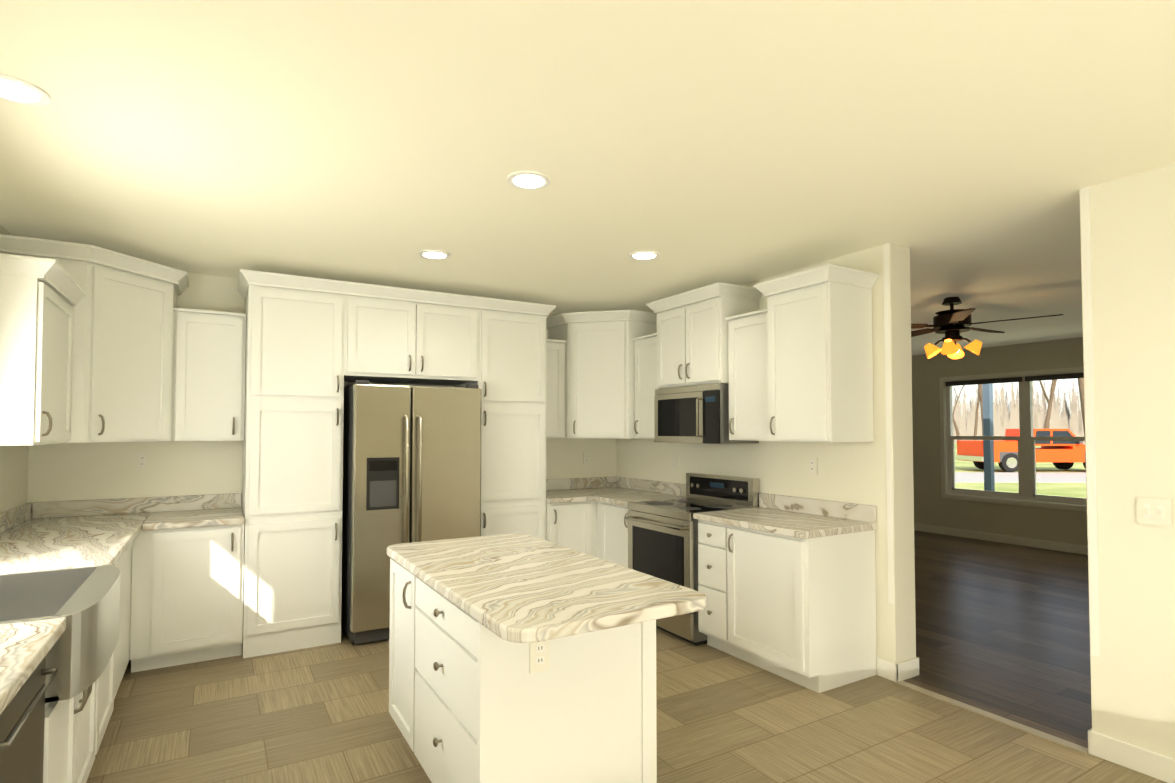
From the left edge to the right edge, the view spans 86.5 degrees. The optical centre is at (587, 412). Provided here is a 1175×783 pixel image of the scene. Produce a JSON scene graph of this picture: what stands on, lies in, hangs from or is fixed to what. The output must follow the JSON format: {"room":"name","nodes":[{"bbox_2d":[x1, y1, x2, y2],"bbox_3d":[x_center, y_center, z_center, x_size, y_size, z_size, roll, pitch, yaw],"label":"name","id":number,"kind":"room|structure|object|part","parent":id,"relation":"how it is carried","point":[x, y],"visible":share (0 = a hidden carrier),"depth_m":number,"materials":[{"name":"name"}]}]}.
{"room":"kitchen","nodes":[
{"label":"kitchen","id":0,"kind":"room"},
{"bbox_2d":[0,224,28,512],"bbox_3d":[-1.659,0.192,0.645,0.120,2.606,7.965,1,-2,-31],"label":"wall","id":1,"kind":"structure","parent":0,"point":[14,476],"depth_m":3.70,"materials":[{"name":"white paint"}]},
{"bbox_2d":[0,502,31,532],"bbox_3d":[-2.499,0.573,2.198,0.020,0.105,4.171,1,-2,-31],"label":"backsplash","id":2,"kind":"structure","parent":1,"relation":"attached to","point":[22,513],"depth_m":3.68,"materials":[{"name":"beige stone"}]},
{"bbox_2d":[0,254,75,445],"bbox_3d":[-2.846,-0.261,3.108,0.330,0.836,0.749,1,-2,-31],"label":"upper cabinet","id":3,"kind":"object","parent":1,"relation":"attached to","point":[38,304],"depth_m":2.86,"materials":[{"name":"white wood"}]},
{"bbox_2d":[0,234,179,442],"bbox_3d":[-3.024,-0.370,3.846,0.772,1.096,0.847,1,-2,-31],"label":"upper cabinet","id":4,"kind":"object","parent":1,"relation":"attached to","point":[98,344],"depth_m":3.72,"materials":[{"name":"white wood"}]},
{"bbox_2d":[27,273,616,518],"bbox_3d":[-1.725,0.324,5.164,4.619,2.606,0.120,1,-2,-31],"label":"wall","id":5,"kind":"structure","parent":0,"point":[79,471],"depth_m":4.41,"materials":[{"name":"white paint"}]},
{"bbox_2d":[32,493,241,516],"bbox_3d":[-3.044,0.634,4.286,1.170,0.105,0.022,1,-2,-31],"label":"backsplash","id":6,"kind":"structure","parent":5,"relation":"attached to","point":[93,508],"depth_m":4.25,"materials":[{"name":"beige stone"}]},
{"bbox_2d":[135,452,148,469],"bbox_3d":[-3.061,0.332,4.292,0.072,0.116,0.009,1,-2,-31],"label":"electrical outlet","id":7,"kind":"object","parent":5,"relation":"attached to","point":[142,460],"visible":1,"depth_m":4.29,"materials":[{"name":"white plastic"}]},
{"bbox_2d":[172,306,245,440],"bbox_3d":[-2.638,-0.245,4.362,0.422,0.878,0.349,1,-2,-31],"label":"upper cabinet","id":8,"kind":"object","parent":5,"relation":"attached to","point":[211,345],"depth_m":4.22,"materials":[{"name":"white wood"}]},
{"bbox_2d":[546,338,563,437],"bbox_3d":[-0.420,-0.207,5.676,0.318,0.878,0.349,1,-2,-31],"label":"upper cabinet","id":9,"kind":"object","parent":5,"relation":"attached to","point":[554,346],"depth_m":5.56,"materials":[{"name":"white wood"}]},
{"bbox_2d":[546,477,613,491],"bbox_3d":[-0.172,0.684,5.988,1.090,0.105,0.020,1,-2,-31],"label":"backsplash","id":10,"kind":"structure","parent":5,"relation":"attached to","point":[593,482],"depth_m":6.04,"materials":[{"name":"beige stone"}]},
{"bbox_2d":[583,452,589,463],"bbox_3d":[-0.008,0.445,6.100,0.072,0.116,0.009,1,-2,-31],"label":"electrical outlet","id":11,"kind":"object","parent":5,"relation":"attached to","point":[586,457],"visible":1,"depth_m":6.09,"materials":[{"name":"white plastic"}]},
{"bbox_2d":[0,0,1174,354],"bbox_3d":[1.975,-1.030,4.450,10.215,0.060,10.740,1,-2,-31],"label":"ceiling","id":12,"kind":"structure","parent":0,"point":[964,150],"depth_m":2.41,"materials":[{"name":"beige paint"}]},
{"bbox_2d":[0,73,50,105],"bbox_3d":[-1.900,-1.065,2.059,0.196,0.010,0.196,1,-2,-31],"label":"recessed light","id":13,"kind":"object","parent":12,"relation":"in","point":[13,89],"visible":0.98,"depth_m":2.07,"materials":[{"name":"white glass"}]},
{"bbox_2d":[419,250,449,258],"bbox_3d":[-0.976,-1.008,3.990,0.196,0.010,0.196,1,-2,-31],"label":"recessed light","id":14,"kind":"object","parent":12,"relation":"in","point":[434,254],"visible":0.92,"depth_m":3.96,"materials":[{"name":"white glass"}]},
{"bbox_2d":[507,171,550,189],"bbox_3d":[-0.264,-1.043,2.808,0.196,0.010,0.196,1,-2,-31],"label":"recessed light","id":15,"kind":"object","parent":12,"relation":"in","point":[530,180],"visible":0.96,"depth_m":2.79,"materials":[{"name":"white glass"}]},
{"bbox_2d":[629,250,659,259],"bbox_3d":[0.364,-1.008,4.005,0.196,0.010,0.196,1,-2,-31],"label":"recessed light","id":16,"kind":"object","parent":12,"relation":"in","point":[643,255],"visible":0.96,"depth_m":3.99,"materials":[{"name":"white glass"}]},
{"bbox_2d":[911,297,1062,358],"bbox_3d":[3.150,-0.722,5.334,1.383,0.504,1.451,1,-2,-31],"label":"ceiling fan","id":17,"kind":"object","parent":12,"relation":"hanging from","point":[952,324],"visible":0.94,"depth_m":5.25,"materials":[{"name":"brown metal"}]},
{"bbox_3d":[2.666,-0.738,5.349,0.630,0.010,0.144,0,-11,6],"label":"blade","id":18,"kind":"part","parent":17,"relation":"part of","materials":[{"name":"brown wood"}]},
{"bbox_3d":[3.006,-0.727,5.731,0.144,0.010,0.630,10,-4,-12],"label":"blade","id":19,"kind":"part","parent":17,"relation":"part of","materials":[{"name":"brown wood"}]},
{"bbox_3d":[3.099,-0.805,5.308,0.280,0.340,0.280,1,-2,-31],"label":"motor","id":20,"kind":"part","parent":17,"relation":"part of","materials":[{"name":"brown metal"}]},
{"bbox_3d":[2.924,-0.751,4.908,0.144,0.010,0.630,-11,-6,23],"label":"blade","id":21,"kind":"part","parent":17,"relation":"part of","materials":[{"name":"brown wood"}]},
{"bbox_3d":[3.475,-0.733,5.525,0.630,0.010,0.144,1,7,-30],"label":"blade","id":22,"kind":"part","parent":17,"relation":"part of","materials":[{"name":"brown wood"}]},
{"bbox_3d":[3.424,-0.748,5.016,0.630,0.010,0.144,-1,7,42],"label":"blade","id":23,"kind":"part","parent":17,"relation":"part of","materials":[{"name":"brown wood"}]},
{"bbox_2d":[86,530,1166,782],"bbox_3d":[1.975,1.635,4.372,10.215,0.060,10.740,1,-2,-31],"label":"floor","id":24,"kind":"structure","parent":0,"point":[318,714],"depth_m":3.30,"materials":[{"name":"tile"}]},
{"bbox_2d":[0,656,57,782],"bbox_3d":[-1.661,1.083,1.407,0.634,0.868,0.600,1,-2,-31],"label":"dishwasher","id":25,"kind":"object","parent":24,"relation":"on","point":[22,717],"visible":0.6,"depth_m":1.62,"materials":[{"name":"grey metal"}]},
{"bbox_2d":[0,618,65,714],"bbox_3d":[-1.509,0.614,1.141,0.648,0.040,1.346,1,-2,-31],"label":"countertop","id":26,"kind":"structure","parent":25,"relation":"on","point":[23,645],"depth_m":1.62,"materials":[{"name":"beige stone"}]},
{"bbox_2d":[43,671,103,782],"bbox_3d":[-2.073,1.209,2.046,0.618,0.655,0.917,1,-2,-31],"label":"base cabinet","id":27,"kind":"object","parent":24,"relation":"on","point":[71,726],"depth_m":2.16,"materials":[{"name":"white wood"}]},
{"bbox_2d":[100,565,119,743],"bbox_3d":[-2.444,1.117,2.674,0.618,0.875,0.537,1,-2,-31],"label":"base cabinet","id":28,"kind":"object","parent":24,"relation":"on","point":[112,670],"depth_m":2.99,"materials":[{"name":"white wood"}]},
{"bbox_2d":[120,541,135,682],"bbox_3d":[-2.952,1.142,3.511,0.598,0.875,1.422,1,-2,-31],"label":"base cabinet","id":29,"kind":"object","parent":24,"relation":"on","point":[126,561],"depth_m":3.57,"materials":[{"name":"white wood"}]},
{"bbox_2d":[132,518,244,672],"bbox_3d":[-2.643,1.161,4.161,0.592,0.875,0.619,1,-2,-31],"label":"base cabinet","id":30,"kind":"object","parent":24,"relation":"on","point":[178,561],"depth_m":3.90,"materials":[{"name":"white wood"}]},
{"bbox_2d":[0,513,147,574],"bbox_3d":[-2.783,0.678,3.289,0.648,0.040,1.999,1,-2,-31],"label":"countertop","id":31,"kind":"structure","parent":30,"relation":"on","point":[42,543],"depth_m":3.17,"materials":[{"name":"beige stone"}]},
{"bbox_2d":[0,565,120,702],"bbox_3d":[-1.991,0.746,2.115,0.618,0.254,0.820,1,-2,-31],"label":"sink","id":32,"kind":"object","parent":31,"relation":"in","point":[84,602],"visible":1,"depth_m":2.15,"materials":[{"name":"silver metal"}]},
{"bbox_2d":[140,509,243,532],"bbox_3d":[-2.614,0.703,4.174,0.542,0.040,0.650,1,-2,-31],"label":"countertop","id":33,"kind":"structure","parent":30,"relation":"on","point":[179,518],"depth_m":4.00,"materials":[{"name":"beige stone"}]},
{"bbox_2d":[237,269,555,657],"bbox_3d":[-1.425,0.358,4.876,2.304,2.522,0.671,1,-2,-31],"label":"tall cabinet","id":34,"kind":"object","parent":24,"relation":"on","point":[313,345],"visible":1,"depth_m":4.34,"materials":[{"name":"white wood"}]},
{"bbox_2d":[341,380,480,644],"bbox_3d":[-1.372,0.702,4.776,0.920,1.828,0.821,1,-2,-31],"label":"refrigerator","id":35,"kind":"object","parent":24,"relation":"on","point":[411,464],"visible":0.65,"depth_m":4.42,"materials":[{"name":"grey metal"}]},
{"bbox_2d":[389,557,656,782],"bbox_3d":[-0.370,1.117,2.665,0.728,0.874,1.229,1,-2,-31],"label":"kitchen island","id":36,"kind":"object","parent":24,"relation":"on","point":[519,658],"depth_m":2.20,"materials":[{"name":"white painted wood"},{"name":"marble laminate"},{"name":"brushed nickel"}]},
{"bbox_2d":[529,640,549,673],"bbox_3d":[-0.160,0.807,2.088,0.072,0.116,0.010,1,-2,-31],"label":"outlet","id":37,"kind":"object","parent":36,"relation":"attached to","point":[539,652],"depth_m":2.09,"materials":[{"name":"white plastic"}]},
{"bbox_2d":[387,533,706,648],"bbox_3d":[-0.283,0.655,2.584,0.750,0.040,1.560,1,-2,-31],"label":"island countertop","id":38,"kind":"structure","parent":36,"relation":"on","point":[523,589],"depth_m":2.23,"materials":[{"name":"beige stone"}]},
{"bbox_2d":[546,500,593,555],"bbox_3d":[-0.308,1.201,5.544,0.420,0.875,0.618,1,-2,-31],"label":"base cabinet","id":39,"kind":"object","parent":24,"relation":"on","point":[571,526],"depth_m":5.31,"materials":[{"name":"white wood"}]},
{"bbox_2d":[546,488,637,503],"bbox_3d":[-0.012,0.749,5.715,1.090,0.040,0.648,1,-2,-31],"label":"countertop","id":40,"kind":"structure","parent":39,"relation":"on","point":[564,495],"depth_m":5.56,"materials":[{"name":"beige stone"}]},
{"bbox_2d":[594,500,629,567],"bbox_3d":[0.476,1.195,5.340,0.619,0.875,0.569,1,-2,-31],"label":"base cabinet","id":41,"kind":"object","parent":24,"relation":"on","point":[610,522],"depth_m":5.23,"materials":[{"name":"white wood"}]},
{"bbox_2d":[594,492,685,507],"bbox_3d":[0.475,0.737,5.326,0.649,0.040,0.522,1,-2,-31],"label":"countertop","id":42,"kind":"structure","parent":41,"relation":"on","point":[626,497],"depth_m":5.26,"materials":[{"name":"beige stone"}]},
{"bbox_2d":[626,473,759,644],"bbox_3d":[0.770,1.053,4.743,0.717,1.125,0.758,1,-2,-31],"label":"range","id":43,"kind":"object","parent":24,"relation":"on","point":[663,539],"visible":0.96,"depth_m":4.59,"materials":[{"name":"silver metal"}]},
{"bbox_2d":[698,520,721,650],"bbox_3d":[1.103,1.164,4.283,0.619,0.875,0.359,1,-2,-31],"label":"base cabinet","id":44,"kind":"object","parent":24,"relation":"on","point":[709,535],"depth_m":4.16,"materials":[{"name":"white wood"}]},
{"bbox_2d":[722,524,876,692],"bbox_3d":[1.325,1.153,3.910,0.619,0.875,0.636,1,-2,-31],"label":"base cabinet","id":45,"kind":"object","parent":24,"relation":"on","point":[787,586],"depth_m":3.68,"materials":[{"name":"white wood"}]},
{"bbox_2d":[693,508,876,539],"bbox_3d":[1.240,0.699,4.037,0.649,0.040,0.946,1,-2,-31],"label":"countertop","id":46,"kind":"structure","parent":45,"relation":"on","point":[800,525],"depth_m":3.87,"materials":[{"name":"beige stone"}]},
{"bbox_2d":[895,680,1087,753],"bbox_3d":[2.061,1.568,3.265,0.055,0.008,0.931,1,-2,-31],"label":"trim","id":47,"kind":"structure","parent":24,"relation":"on","point":[1046,736],"depth_m":3.19,"materials":[{"name":"beige wood"}]},
{"bbox_2d":[617,163,1174,758],"bbox_3d":[1.641,0.296,4.213,0.200,2.606,10.500,1,-2,-31],"label":"wall","id":48,"kind":"structure","parent":0,"point":[1132,220],"depth_m":2.81,"materials":[{"name":"white paint"}]},
{"bbox_2d":[548,310,651,438],"bbox_3d":[0.176,-0.314,5.743,0.772,1.096,0.847,1,-2,-31],"label":"upper cabinet","id":49,"kind":"object","parent":48,"relation":"attached to","point":[600,346],"depth_m":5.50,"materials":[{"name":"white wood"}]},
{"bbox_2d":[636,334,654,438],"bbox_3d":[0.645,-0.216,5.382,0.330,0.878,0.397,1,-2,-31],"label":"upper cabinet","id":50,"kind":"object","parent":48,"relation":"attached to","point":[645,394],"depth_m":5.34,"materials":[{"name":"white wood"}]},
{"bbox_2d":[671,456,676,468],"bbox_3d":[0.760,0.437,5.483,0.009,0.116,0.072,1,-2,-31],"label":"electrical outlet","id":51,"kind":"object","parent":48,"relation":"attached to","point":[673,462],"visible":1,"depth_m":5.48,"materials":[{"name":"white plastic"}]},
{"bbox_2d":[652,286,759,389],"bbox_3d":[0.915,-0.545,4.876,0.390,0.685,0.762,1,-2,-31],"label":"upper cabinet","id":52,"kind":"object","parent":48,"relation":"attached to","point":[688,329],"depth_m":4.69,"materials":[{"name":"white wood"}]},
{"bbox_2d":[654,383,758,443],"bbox_3d":[0.889,0.018,4.843,0.441,0.430,0.752,1,-2,-31],"label":"microwave","id":53,"kind":"object","parent":52,"relation":"attached to","point":[693,414],"visible":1,"depth_m":4.65,"materials":[{"name":"silver metal"}]},
{"bbox_2d":[724,306,763,440],"bbox_3d":[1.250,-0.245,4.361,0.330,0.878,0.446,1,-2,-31],"label":"upper cabinet","id":54,"kind":"object","parent":48,"relation":"attached to","point":[743,332],"depth_m":4.32,"materials":[{"name":"white wood"}]},
{"bbox_2d":[614,476,876,523],"bbox_3d":[1.022,0.656,5.022,0.021,0.105,2.860,1,-2,-31],"label":"backsplash","id":55,"kind":"structure","parent":48,"relation":"attached to","point":[844,511],"depth_m":4.31,"materials":[{"name":"beige stone"}]},
{"bbox_2d":[808,457,817,474],"bbox_3d":[1.517,0.359,4.207,0.009,0.116,0.072,1,-2,-31],"label":"electrical outlet","id":56,"kind":"object","parent":48,"relation":"attached to","point":[812,466],"visible":1,"depth_m":4.20,"materials":[{"name":"white plastic"}]},
{"bbox_2d":[760,266,875,441],"bbox_3d":[1.454,-0.322,3.941,0.410,1.006,0.483,1,-2,-31],"label":"upper cabinet","id":57,"kind":"object","parent":48,"relation":"attached to","point":[818,349],"depth_m":3.77,"materials":[{"name":"white wood"}]},
{"bbox_2d":[883,243,893,603],"bbox_3d":[1.805,0.057,3.741,0.006,2.156,0.035,1,-2,-31],"label":"batten","id":58,"kind":"object","parent":48,"relation":"attached to","point":[890,543],"depth_m":3.74,"materials":[{"name":"white"}]},
{"bbox_2d":[877,657,918,677],"bbox_3d":[0.529,1.607,6.259,0.013,0.105,5.781,1,-2,-31],"label":"baseboard","id":59,"kind":"structure","parent":48,"relation":"attached to","point":[910,667],"depth_m":3.72,"materials":[{"name":"white wood"}]},
{"bbox_2d":[1080,187,1100,656],"bbox_3d":[2.317,0.032,2.877,0.006,2.156,0.035,1,-2,-31],"label":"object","id":60,"kind":"object","parent":48,"relation":"attached to","point":[1090,425],"depth_m":2.87,"materials":[{"name":"white paint"}]},
{"bbox_2d":[1088,728,1174,782],"bbox_3d":[3.261,1.460,1.235,0.013,0.105,3.786,1,-2,-31],"label":"baseboard","id":61,"kind":"structure","parent":48,"relation":"attached to","point":[1142,760],"depth_m":2.72,"materials":[{"name":"white wood"}]},
{"bbox_2d":[1136,497,1171,526],"bbox_3d":[2.423,0.424,2.672,0.014,0.116,0.115,1,-2,-31],"label":"light switch","id":62,"kind":"object","parent":48,"relation":"attached to","point":[1155,511],"visible":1,"depth_m":2.67,"materials":[{"name":"white plastic"}]},
{"bbox_2d":[912,337,1087,545],"bbox_3d":[6.317,0.378,6.984,0.120,2.606,10.500,1,-2,-31],"label":"wall","id":63,"kind":"structure","parent":0,"point":[932,507],"depth_m":8.54,"materials":[{"name":"beige paint"}]},
{"bbox_2d":[914,523,1087,554],"bbox_3d":[6.260,1.627,6.913,0.013,0.105,10.500,1,-2,-31],"label":"baseboard","id":64,"kind":"structure","parent":63,"relation":"attached to","point":[1065,547],"depth_m":8.20,"materials":[{"name":"white"}]},
{"bbox_2d":[940,367,1086,511],"bbox_3d":[5.656,0.332,8.059,0.102,1.730,2.150,1,-2,-31],"label":"living room window","id":65,"kind":"structure","parent":63,"relation":"in","point":[1026,495],"depth_m":8.11,"materials":[{"name":"white plastic"}]},
{"label":"outside","id":66,"kind":"structure","parent":0,"visible":0},
{"bbox_2d":[954,443,1086,497],"bbox_3d":[29.207,2.675,28.927,240.000,0.100,220.000,1,-2,-31],"label":"lawn","id":67,"kind":"structure","parent":66,"point":[1076,490],"depth_m":20.72,"materials":[{"name":"green plant"}]},
{"bbox_2d":[953,385,964,435],"bbox_3d":[43.788,-2.114,74.359,5.172,12.218,4.014,1,-2,-31],"label":"tree","id":68,"kind":"object","parent":67,"relation":"on","point":[956,428],"visible":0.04,"depth_m":74.89,"materials":[{"name":"brown plant"}]},
{"bbox_2d":[974,388,979,435],"bbox_3d":[47.495,-3.365,74.479,5.578,14.704,4.610,1,-2,-31],"label":"tree","id":69,"kind":"object","parent":67,"relation":"on","point":[976,418],"visible":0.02,"depth_m":74.12,"materials":[{"name":"brown plant"}]},
{"bbox_2d":[978,384,982,435],"bbox_3d":[38.801,-4.707,61.567,8.948,16.625,5.347,1,-2,-31],"label":"tree","id":70,"kind":"object","parent":67,"relation":"on","point":[980,395],"visible":0.02,"depth_m":60.65,"materials":[{"name":"brown plant"}]},
{"bbox_2d":[982,383,994,490],"bbox_3d":[6.109,0.455,9.510,0.100,3.200,0.100,1,-2,-31],"label":"porch post","id":71,"kind":"object","parent":67,"relation":"on","point":[988,445],"visible":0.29,"depth_m":9.48,"materials":[{"name":"blue paint"}]},
{"bbox_2d":[954,381,1080,433],"bbox_3d":[82.598,-6.101,72.485,0.100,20.000,180.000,1,-2,-31],"label":"trees","id":72,"kind":"object","parent":67,"relation":"on","point":[1044,407],"depth_m":94.86,"materials":[{"name":"plant"}]},
{"bbox_2d":[952,380,1084,444],"bbox_3d":[72.276,-6.281,66.367,0.100,20.000,180.000,1,-2,-31],"label":"trees","id":73,"kind":"object","parent":67,"relation":"on","point":[1001,425],"depth_m":87.62,"materials":[{"name":"beige plant"}]},
{"bbox_2d":[955,472,1085,482],"bbox_3d":[17.725,2.473,23.983,120.000,0.015,5.200,0,-2,1],"label":"road","id":74,"kind":"structure","parent":67,"relation":"on","point":[1012,477],"depth_m":23.64,"materials":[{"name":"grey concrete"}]},
{"bbox_2d":[955,429,1085,471],"bbox_3d":[19.862,1.643,27.659,5.960,1.850,2.300,0,-2,1],"label":"truck","id":75,"kind":"object","parent":74,"relation":"on","point":[1064,455],"visible":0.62,"depth_m":26.73,"materials":[{"name":"painted metal"},{"name":"rubber"},{"name":"glass"}]},
{"bbox_2d":[1039,380,1056,428],"bbox_3d":[47.284,-3.845,65.646,8.697,15.140,6.843,1,-2,-31],"label":"tree","id":76,"kind":"object","parent":67,"relation":"on","point":[1049,402],"depth_m":66.23,"materials":[{"name":"brown plant"}]},
{"bbox_2d":[1078,378,1084,436],"bbox_3d":[27.926,-6.788,35.468,8.520,19.273,7.614,1,-2,-31],"label":"tree","id":77,"kind":"object","parent":67,"relation":"on","point":[1081,385],"depth_m":35.59,"materials":[{"name":"brown plant"}]}
]}

